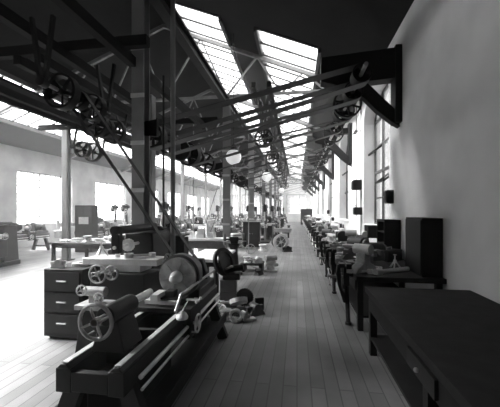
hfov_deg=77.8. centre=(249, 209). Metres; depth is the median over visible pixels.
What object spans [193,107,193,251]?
vertical pipe
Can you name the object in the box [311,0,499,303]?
wall
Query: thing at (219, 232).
machine
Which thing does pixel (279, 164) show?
countershaft
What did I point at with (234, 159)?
globe lamp
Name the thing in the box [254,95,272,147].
countershaft
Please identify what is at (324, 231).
housing
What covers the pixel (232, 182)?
column
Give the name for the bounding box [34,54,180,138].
support beam
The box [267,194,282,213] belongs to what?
window
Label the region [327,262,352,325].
vise
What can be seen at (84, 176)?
wall
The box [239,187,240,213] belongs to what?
column
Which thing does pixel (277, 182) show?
column
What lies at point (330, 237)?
block
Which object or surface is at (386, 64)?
wall bracket
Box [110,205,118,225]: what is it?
press
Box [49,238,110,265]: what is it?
workbench
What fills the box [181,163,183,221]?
column
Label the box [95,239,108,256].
jack
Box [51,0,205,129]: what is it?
support beam
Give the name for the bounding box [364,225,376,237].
wall box
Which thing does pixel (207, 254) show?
table
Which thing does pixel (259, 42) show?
window
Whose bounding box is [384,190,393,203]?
switch box
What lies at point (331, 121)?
belt
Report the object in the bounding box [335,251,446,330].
workbench
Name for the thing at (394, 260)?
jack
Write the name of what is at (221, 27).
window
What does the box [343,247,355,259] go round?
block
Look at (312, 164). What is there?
belt
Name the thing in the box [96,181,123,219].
window
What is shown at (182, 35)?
beam
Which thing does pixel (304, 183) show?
wall bracket
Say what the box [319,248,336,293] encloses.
vise
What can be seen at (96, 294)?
machine
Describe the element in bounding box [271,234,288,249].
wheel
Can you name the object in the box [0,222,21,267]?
machine
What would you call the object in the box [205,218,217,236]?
machine
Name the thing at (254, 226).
cabinet
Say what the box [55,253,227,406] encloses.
lathe
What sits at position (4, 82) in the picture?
beam
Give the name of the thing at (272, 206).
press
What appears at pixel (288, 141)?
roof truss
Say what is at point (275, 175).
column
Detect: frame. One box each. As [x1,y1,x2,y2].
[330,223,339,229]
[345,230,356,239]
[352,243,376,273]
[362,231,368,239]
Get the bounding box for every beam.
[0,2,175,130]
[0,34,149,60]
[0,77,242,187]
[0,85,158,155]
[0,95,131,149]
[13,55,169,140]
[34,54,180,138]
[38,117,217,130]
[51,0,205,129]
[149,0,279,184]
[251,82,283,173]
[267,81,289,174]
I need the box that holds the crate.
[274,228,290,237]
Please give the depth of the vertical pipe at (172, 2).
5.34 m
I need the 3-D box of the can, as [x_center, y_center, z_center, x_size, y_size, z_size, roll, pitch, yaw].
[-0.670,0.971,3.055,0.119,0.202,0.119,0,0,-27]
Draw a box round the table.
[195,249,234,292]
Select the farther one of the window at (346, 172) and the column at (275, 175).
the column at (275, 175)
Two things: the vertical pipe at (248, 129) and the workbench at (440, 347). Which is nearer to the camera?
the workbench at (440, 347)
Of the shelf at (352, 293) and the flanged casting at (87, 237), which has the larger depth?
the flanged casting at (87, 237)
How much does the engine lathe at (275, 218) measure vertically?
1.270 m
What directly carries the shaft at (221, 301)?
on the spoked casting at (218, 304)
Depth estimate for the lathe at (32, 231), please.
13.49 m
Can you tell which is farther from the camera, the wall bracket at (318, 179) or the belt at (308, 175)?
the wall bracket at (318, 179)
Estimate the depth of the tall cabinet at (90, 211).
13.21 m
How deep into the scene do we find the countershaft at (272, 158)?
13.04 m
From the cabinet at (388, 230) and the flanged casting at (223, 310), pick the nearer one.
the flanged casting at (223, 310)
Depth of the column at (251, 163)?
15.82 m
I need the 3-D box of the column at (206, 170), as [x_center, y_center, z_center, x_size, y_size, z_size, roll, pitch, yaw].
[-4.027,-0.950,28.142,0.400,5.500,0.400,0,0,9]
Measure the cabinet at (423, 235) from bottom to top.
0.860 m
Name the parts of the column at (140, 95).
batten plate, batten plate, batten plate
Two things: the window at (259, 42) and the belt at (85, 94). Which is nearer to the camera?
the belt at (85, 94)
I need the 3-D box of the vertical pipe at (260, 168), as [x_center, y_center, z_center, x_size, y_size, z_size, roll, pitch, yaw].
[0.850,-0.800,24.954,0.036,5.200,0.036,0,0,9]
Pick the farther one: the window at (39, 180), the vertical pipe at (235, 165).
the vertical pipe at (235, 165)
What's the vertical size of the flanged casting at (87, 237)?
0.190 m
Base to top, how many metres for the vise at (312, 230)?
0.965 m
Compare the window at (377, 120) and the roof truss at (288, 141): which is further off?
the roof truss at (288, 141)
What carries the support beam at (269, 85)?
attached to the roof truss at (7, 108)
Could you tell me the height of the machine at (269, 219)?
1.410 m
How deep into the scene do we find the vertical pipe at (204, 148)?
16.95 m
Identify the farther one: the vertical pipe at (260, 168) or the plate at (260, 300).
the vertical pipe at (260, 168)
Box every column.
[62,110,74,260]
[131,0,149,224]
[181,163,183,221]
[205,170,206,215]
[220,179,221,216]
[222,98,230,248]
[231,182,232,206]
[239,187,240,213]
[249,137,253,220]
[261,157,264,235]
[269,169,271,216]
[274,175,275,216]
[277,182,278,206]
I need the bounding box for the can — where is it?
[176,299,188,320]
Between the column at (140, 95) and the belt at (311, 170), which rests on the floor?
the column at (140, 95)
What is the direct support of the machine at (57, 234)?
on the floor
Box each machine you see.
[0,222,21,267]
[54,220,74,240]
[74,285,115,352]
[83,223,170,314]
[98,217,103,237]
[156,218,161,225]
[191,217,205,231]
[194,220,209,253]
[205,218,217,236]
[214,218,234,236]
[260,216,275,240]
[281,214,285,226]
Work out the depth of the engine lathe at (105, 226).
15.22 m
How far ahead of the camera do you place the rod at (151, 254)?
4.13 m
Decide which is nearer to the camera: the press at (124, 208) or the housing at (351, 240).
the housing at (351, 240)
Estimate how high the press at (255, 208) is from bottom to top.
2.138 m
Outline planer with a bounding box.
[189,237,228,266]
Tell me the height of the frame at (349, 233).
0.451 m
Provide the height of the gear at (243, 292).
0.343 m
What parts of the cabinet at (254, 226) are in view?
door, door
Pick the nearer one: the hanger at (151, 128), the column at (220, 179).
the hanger at (151, 128)
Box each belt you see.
[72,91,200,262]
[150,62,371,150]
[165,81,363,154]
[179,100,354,166]
[196,121,342,173]
[205,172,233,231]
[216,137,333,177]
[233,150,327,182]
[235,178,245,224]
[238,156,322,187]
[254,164,319,188]
[255,170,317,191]
[259,175,313,193]
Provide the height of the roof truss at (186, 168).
3.568 m
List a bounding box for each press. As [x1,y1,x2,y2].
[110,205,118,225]
[119,204,129,224]
[159,202,169,224]
[186,205,190,222]
[216,205,219,225]
[254,207,257,220]
[260,204,270,243]
[271,205,274,235]
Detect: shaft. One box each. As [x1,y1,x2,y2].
[150,126,272,197]
[220,300,246,303]
[305,61,371,191]
[373,266,409,274]
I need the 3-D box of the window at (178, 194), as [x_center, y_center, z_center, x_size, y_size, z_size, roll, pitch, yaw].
[-8.242,-0.600,33.362,0.071,2.650,3.671,0,0,9]
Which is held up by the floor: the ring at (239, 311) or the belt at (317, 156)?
the ring at (239, 311)
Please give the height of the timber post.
4.300 m
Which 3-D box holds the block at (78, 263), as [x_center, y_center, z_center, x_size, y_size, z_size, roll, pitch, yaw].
[-2.492,0.796,4.575,0.240,0.077,0.240,0,0,-29]
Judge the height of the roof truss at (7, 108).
3.568 m
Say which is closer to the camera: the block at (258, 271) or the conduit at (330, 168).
the block at (258, 271)
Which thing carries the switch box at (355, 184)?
attached to the wall at (444, 152)
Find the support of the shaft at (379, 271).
on the workbench at (358, 298)
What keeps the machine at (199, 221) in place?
on the floor
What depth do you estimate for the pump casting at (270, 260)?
8.96 m
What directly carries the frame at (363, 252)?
on the workbench at (358, 298)
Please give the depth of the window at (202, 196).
46.11 m
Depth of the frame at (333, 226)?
11.86 m
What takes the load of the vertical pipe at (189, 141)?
on the floor
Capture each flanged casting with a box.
[83,235,92,242]
[220,308,232,321]
[243,256,250,262]
[258,244,266,250]
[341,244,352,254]
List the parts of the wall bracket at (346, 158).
arm, wall plate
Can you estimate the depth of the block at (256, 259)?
9.05 m
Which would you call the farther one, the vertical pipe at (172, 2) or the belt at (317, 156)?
the belt at (317, 156)
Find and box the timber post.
[150,94,155,222]
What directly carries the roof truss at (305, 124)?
attached to the wall at (444, 152)
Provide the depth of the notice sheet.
13.18 m
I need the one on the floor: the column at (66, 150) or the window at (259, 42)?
the column at (66, 150)
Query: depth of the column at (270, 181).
27.15 m
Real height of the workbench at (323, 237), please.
0.820 m
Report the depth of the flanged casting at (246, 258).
9.05 m
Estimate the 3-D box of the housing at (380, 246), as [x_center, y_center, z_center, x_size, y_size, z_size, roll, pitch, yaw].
[2.457,0.814,6.115,0.445,0.333,0.321,0,0,-10]
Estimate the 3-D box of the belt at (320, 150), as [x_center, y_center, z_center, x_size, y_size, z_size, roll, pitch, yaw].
[1.198,-1.875,13.473,4.245,1.325,0.190,0,0,9]
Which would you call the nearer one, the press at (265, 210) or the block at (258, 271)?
the block at (258, 271)
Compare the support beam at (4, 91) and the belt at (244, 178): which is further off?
the belt at (244, 178)
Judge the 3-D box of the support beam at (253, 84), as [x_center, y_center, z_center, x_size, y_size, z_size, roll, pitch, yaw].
[1.905,-3.630,20.901,0.120,0.160,24.100,0,0,9]
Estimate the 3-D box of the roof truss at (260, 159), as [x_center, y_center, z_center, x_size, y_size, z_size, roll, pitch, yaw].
[0.420,-4.551,39.058,15.125,3.568,0.100,0,0,9]
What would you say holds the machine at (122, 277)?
on the floor
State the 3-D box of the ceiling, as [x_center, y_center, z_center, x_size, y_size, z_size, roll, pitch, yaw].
[-1.951,-4.710,23.154,16.000,3.660,51.800,0,0,9]
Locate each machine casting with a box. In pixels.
[185,231,194,237]
[196,228,205,237]
[205,232,214,237]
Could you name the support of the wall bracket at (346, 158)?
attached to the wall at (444, 152)
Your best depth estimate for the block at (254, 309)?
5.27 m
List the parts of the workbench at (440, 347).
leg, drawer, leg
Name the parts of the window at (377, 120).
sash, sash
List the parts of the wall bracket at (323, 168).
arm, wall plate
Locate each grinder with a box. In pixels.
[213,248,243,306]
[223,233,245,274]
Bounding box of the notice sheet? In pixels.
[79,217,87,223]
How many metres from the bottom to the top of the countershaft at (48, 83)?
1.063 m
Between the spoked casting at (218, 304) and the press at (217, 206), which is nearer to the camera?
the spoked casting at (218, 304)
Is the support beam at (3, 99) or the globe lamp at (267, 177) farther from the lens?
the globe lamp at (267, 177)
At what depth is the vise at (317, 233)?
11.92 m
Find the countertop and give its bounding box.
[335,251,446,283]
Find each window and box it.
[0,69,222,187]
[17,170,61,224]
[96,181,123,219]
[168,193,179,215]
[175,2,280,169]
[188,194,195,215]
[202,196,208,214]
[253,27,320,180]
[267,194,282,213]
[287,194,305,213]
[338,150,348,221]
[362,84,388,225]
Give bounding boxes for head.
[161,214,181,234]
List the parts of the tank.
lid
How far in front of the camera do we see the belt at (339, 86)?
6.45 m
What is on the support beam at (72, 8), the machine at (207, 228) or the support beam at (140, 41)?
the support beam at (140, 41)
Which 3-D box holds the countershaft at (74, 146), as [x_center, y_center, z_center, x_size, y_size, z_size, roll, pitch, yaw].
[-4.940,-1.962,9.447,0.600,0.924,1.400,0,0,9]
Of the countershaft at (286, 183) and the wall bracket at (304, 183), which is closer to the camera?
the countershaft at (286, 183)
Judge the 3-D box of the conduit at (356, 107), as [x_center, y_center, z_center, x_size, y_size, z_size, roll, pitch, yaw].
[3.768,-1.750,10.977,0.024,3.900,0.024,0,0,9]
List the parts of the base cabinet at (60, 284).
drawer, drawer, drawer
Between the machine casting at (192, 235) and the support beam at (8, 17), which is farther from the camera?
the machine casting at (192, 235)
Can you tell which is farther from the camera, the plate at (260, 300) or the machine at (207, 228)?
the machine at (207, 228)
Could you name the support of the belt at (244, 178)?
hanging from the shaft at (193, 156)
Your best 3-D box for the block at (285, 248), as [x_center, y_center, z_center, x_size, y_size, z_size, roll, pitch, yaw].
[1.608,1.670,13.410,0.416,0.260,0.260,0,0,-14]
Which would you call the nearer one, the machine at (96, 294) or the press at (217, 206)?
the machine at (96, 294)
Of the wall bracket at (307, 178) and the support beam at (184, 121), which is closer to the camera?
the support beam at (184, 121)
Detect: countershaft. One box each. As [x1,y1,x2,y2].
[29,14,115,121]
[67,124,104,161]
[80,93,127,144]
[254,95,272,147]
[266,126,279,163]
[273,146,283,175]
[279,163,286,183]
[282,171,288,188]
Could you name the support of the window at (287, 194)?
in the wall at (290, 217)
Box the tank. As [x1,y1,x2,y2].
[168,233,189,253]
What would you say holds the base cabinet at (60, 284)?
on the floor
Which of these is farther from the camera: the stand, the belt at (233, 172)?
the belt at (233, 172)
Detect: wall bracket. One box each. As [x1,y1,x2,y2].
[302,181,315,194]
[302,186,312,196]
[303,174,319,190]
[305,165,324,185]
[307,152,333,179]
[312,123,351,166]
[320,44,401,127]
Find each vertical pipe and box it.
[162,75,164,226]
[170,0,174,255]
[189,141,189,228]
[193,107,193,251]
[204,148,204,223]
[235,165,235,219]
[248,129,248,253]
[260,168,260,231]
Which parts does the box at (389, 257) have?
lid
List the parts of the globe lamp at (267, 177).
globe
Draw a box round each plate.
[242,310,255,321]
[255,297,263,309]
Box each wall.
[0,143,213,247]
[214,170,310,221]
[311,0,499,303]
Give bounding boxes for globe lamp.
[226,33,240,164]
[262,168,271,180]
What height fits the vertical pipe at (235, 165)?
5.200 m
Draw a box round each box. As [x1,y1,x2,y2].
[351,180,361,189]
[353,205,361,214]
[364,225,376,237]
[383,246,401,261]
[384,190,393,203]
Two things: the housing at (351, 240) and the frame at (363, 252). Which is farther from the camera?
the housing at (351, 240)
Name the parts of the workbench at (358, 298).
leg, leg, leg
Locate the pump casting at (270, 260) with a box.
[264,255,277,272]
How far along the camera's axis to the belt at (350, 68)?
5.66 m
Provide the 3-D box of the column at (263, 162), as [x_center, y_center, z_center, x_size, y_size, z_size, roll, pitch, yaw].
[0.947,-0.950,21.592,0.400,5.500,0.400,0,0,9]
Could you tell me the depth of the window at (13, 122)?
14.59 m
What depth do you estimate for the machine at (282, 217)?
33.31 m
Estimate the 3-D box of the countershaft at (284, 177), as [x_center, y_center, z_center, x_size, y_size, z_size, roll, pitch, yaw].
[2.499,-2.741,23.288,0.580,1.623,0.900,0,0,9]
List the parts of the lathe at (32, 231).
leg, leg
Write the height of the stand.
0.250 m
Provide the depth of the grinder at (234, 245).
8.63 m
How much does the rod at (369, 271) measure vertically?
0.060 m
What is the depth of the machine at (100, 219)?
17.92 m
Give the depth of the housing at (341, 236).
9.56 m
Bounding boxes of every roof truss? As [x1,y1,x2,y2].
[0,24,331,115]
[71,89,339,157]
[121,121,318,172]
[156,139,315,179]
[179,151,315,184]
[196,159,310,187]
[208,166,303,190]
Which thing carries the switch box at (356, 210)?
attached to the wall at (444, 152)
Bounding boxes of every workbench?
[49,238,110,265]
[322,237,341,269]
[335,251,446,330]
[365,287,499,406]
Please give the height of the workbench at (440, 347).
0.820 m
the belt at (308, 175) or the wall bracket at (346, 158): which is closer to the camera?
the wall bracket at (346, 158)
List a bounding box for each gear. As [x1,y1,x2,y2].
[231,307,246,316]
[236,288,253,306]
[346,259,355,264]
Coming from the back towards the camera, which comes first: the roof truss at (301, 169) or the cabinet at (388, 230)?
the roof truss at (301, 169)
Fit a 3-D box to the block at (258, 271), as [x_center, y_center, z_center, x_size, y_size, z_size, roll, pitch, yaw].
[0.243,1.710,8.611,0.180,0.180,0.288,0,0,30]
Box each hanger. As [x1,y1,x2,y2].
[144,119,158,136]
[214,162,222,170]
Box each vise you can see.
[308,229,316,250]
[309,232,318,256]
[312,235,322,264]
[315,241,329,276]
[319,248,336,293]
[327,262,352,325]
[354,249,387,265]
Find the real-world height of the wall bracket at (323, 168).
1.646 m
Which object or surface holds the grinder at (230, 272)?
on the floor
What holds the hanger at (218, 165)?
attached to the column at (226, 174)
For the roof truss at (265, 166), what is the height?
3.568 m
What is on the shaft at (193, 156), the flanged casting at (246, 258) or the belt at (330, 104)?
the belt at (330, 104)
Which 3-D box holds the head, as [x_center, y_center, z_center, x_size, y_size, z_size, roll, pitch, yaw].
[-1.529,0.282,6.069,0.458,0.391,0.257,0,0,9]
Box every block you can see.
[50,258,65,267]
[72,261,89,266]
[246,301,264,316]
[252,256,262,262]
[254,268,263,275]
[282,245,292,251]
[327,234,335,241]
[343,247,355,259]
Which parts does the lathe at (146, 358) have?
leg, leg, feed rod, crank handle, guard rail, leg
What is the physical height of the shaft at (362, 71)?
0.620 m
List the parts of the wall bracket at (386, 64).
arm, wall plate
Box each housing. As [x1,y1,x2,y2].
[321,229,334,236]
[337,230,346,241]
[347,237,369,243]
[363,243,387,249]
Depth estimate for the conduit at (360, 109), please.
10.21 m
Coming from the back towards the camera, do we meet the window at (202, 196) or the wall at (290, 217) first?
the wall at (290, 217)
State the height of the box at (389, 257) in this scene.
0.264 m
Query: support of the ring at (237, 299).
on the shaft at (221, 301)
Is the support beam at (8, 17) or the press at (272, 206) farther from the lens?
the press at (272, 206)
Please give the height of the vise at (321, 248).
0.965 m
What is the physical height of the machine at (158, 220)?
1.410 m
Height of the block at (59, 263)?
0.120 m
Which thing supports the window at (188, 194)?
in the wall at (84, 176)
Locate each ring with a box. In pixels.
[229,308,242,322]
[230,297,247,305]
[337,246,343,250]
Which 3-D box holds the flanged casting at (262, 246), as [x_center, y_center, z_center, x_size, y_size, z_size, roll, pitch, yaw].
[0.556,1.660,13.671,0.384,0.280,0.384,0,0,-14]
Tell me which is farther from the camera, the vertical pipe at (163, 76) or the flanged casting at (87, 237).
the flanged casting at (87, 237)
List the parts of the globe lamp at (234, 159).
globe, cord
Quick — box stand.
[240,261,263,271]
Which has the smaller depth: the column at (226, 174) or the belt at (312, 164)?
the column at (226, 174)
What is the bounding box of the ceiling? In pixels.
[0,0,413,190]
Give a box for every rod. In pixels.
[124,252,155,258]
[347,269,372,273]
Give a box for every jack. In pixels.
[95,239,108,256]
[390,254,399,267]
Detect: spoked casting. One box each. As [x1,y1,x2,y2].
[217,303,225,316]
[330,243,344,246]
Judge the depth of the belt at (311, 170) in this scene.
19.60 m
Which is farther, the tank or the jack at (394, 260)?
the tank
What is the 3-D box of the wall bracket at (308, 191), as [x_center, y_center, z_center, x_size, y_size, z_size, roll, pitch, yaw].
[7.508,-2.527,40.512,1.500,1.646,0.340,0,0,9]
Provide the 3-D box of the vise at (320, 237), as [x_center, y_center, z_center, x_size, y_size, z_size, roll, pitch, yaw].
[2.247,1.317,10.163,0.440,0.965,0.330,0,0,9]
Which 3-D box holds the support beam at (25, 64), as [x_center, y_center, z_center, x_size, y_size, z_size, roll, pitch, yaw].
[-3.236,-2.500,9.341,0.120,0.160,8.500,0,0,9]
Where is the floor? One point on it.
(302, 352)
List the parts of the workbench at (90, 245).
leg, leg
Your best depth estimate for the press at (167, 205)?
12.44 m
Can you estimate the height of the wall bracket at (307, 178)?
1.646 m
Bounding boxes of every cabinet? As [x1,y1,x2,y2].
[44,262,99,338]
[75,205,97,251]
[242,221,260,246]
[301,209,311,224]
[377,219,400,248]
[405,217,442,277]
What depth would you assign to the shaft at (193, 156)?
8.00 m
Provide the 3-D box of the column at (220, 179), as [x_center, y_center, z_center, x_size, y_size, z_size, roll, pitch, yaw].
[-3.168,-0.950,33.807,0.400,5.500,0.400,0,0,9]
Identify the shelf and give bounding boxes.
[335,272,398,317]
[371,335,422,406]
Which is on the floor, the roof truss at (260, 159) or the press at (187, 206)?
the press at (187, 206)
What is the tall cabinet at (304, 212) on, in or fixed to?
on the floor
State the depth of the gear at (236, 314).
5.35 m
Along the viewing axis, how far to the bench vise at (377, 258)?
5.46 m
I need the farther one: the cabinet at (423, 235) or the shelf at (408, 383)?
the cabinet at (423, 235)
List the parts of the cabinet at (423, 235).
door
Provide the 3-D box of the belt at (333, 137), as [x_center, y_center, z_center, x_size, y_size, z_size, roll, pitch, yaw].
[0.779,-1.845,10.906,4.265,1.345,0.190,0,0,9]
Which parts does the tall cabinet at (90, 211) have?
door, door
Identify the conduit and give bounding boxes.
[330,168,330,222]
[356,107,356,215]
[360,109,360,234]
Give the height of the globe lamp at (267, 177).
3.825 m
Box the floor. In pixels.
[0,222,408,406]
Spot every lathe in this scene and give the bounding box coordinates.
[17,223,50,249]
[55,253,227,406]
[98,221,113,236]
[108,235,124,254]
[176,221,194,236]
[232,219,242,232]
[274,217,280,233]
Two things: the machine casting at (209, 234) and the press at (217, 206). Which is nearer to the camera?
the machine casting at (209, 234)

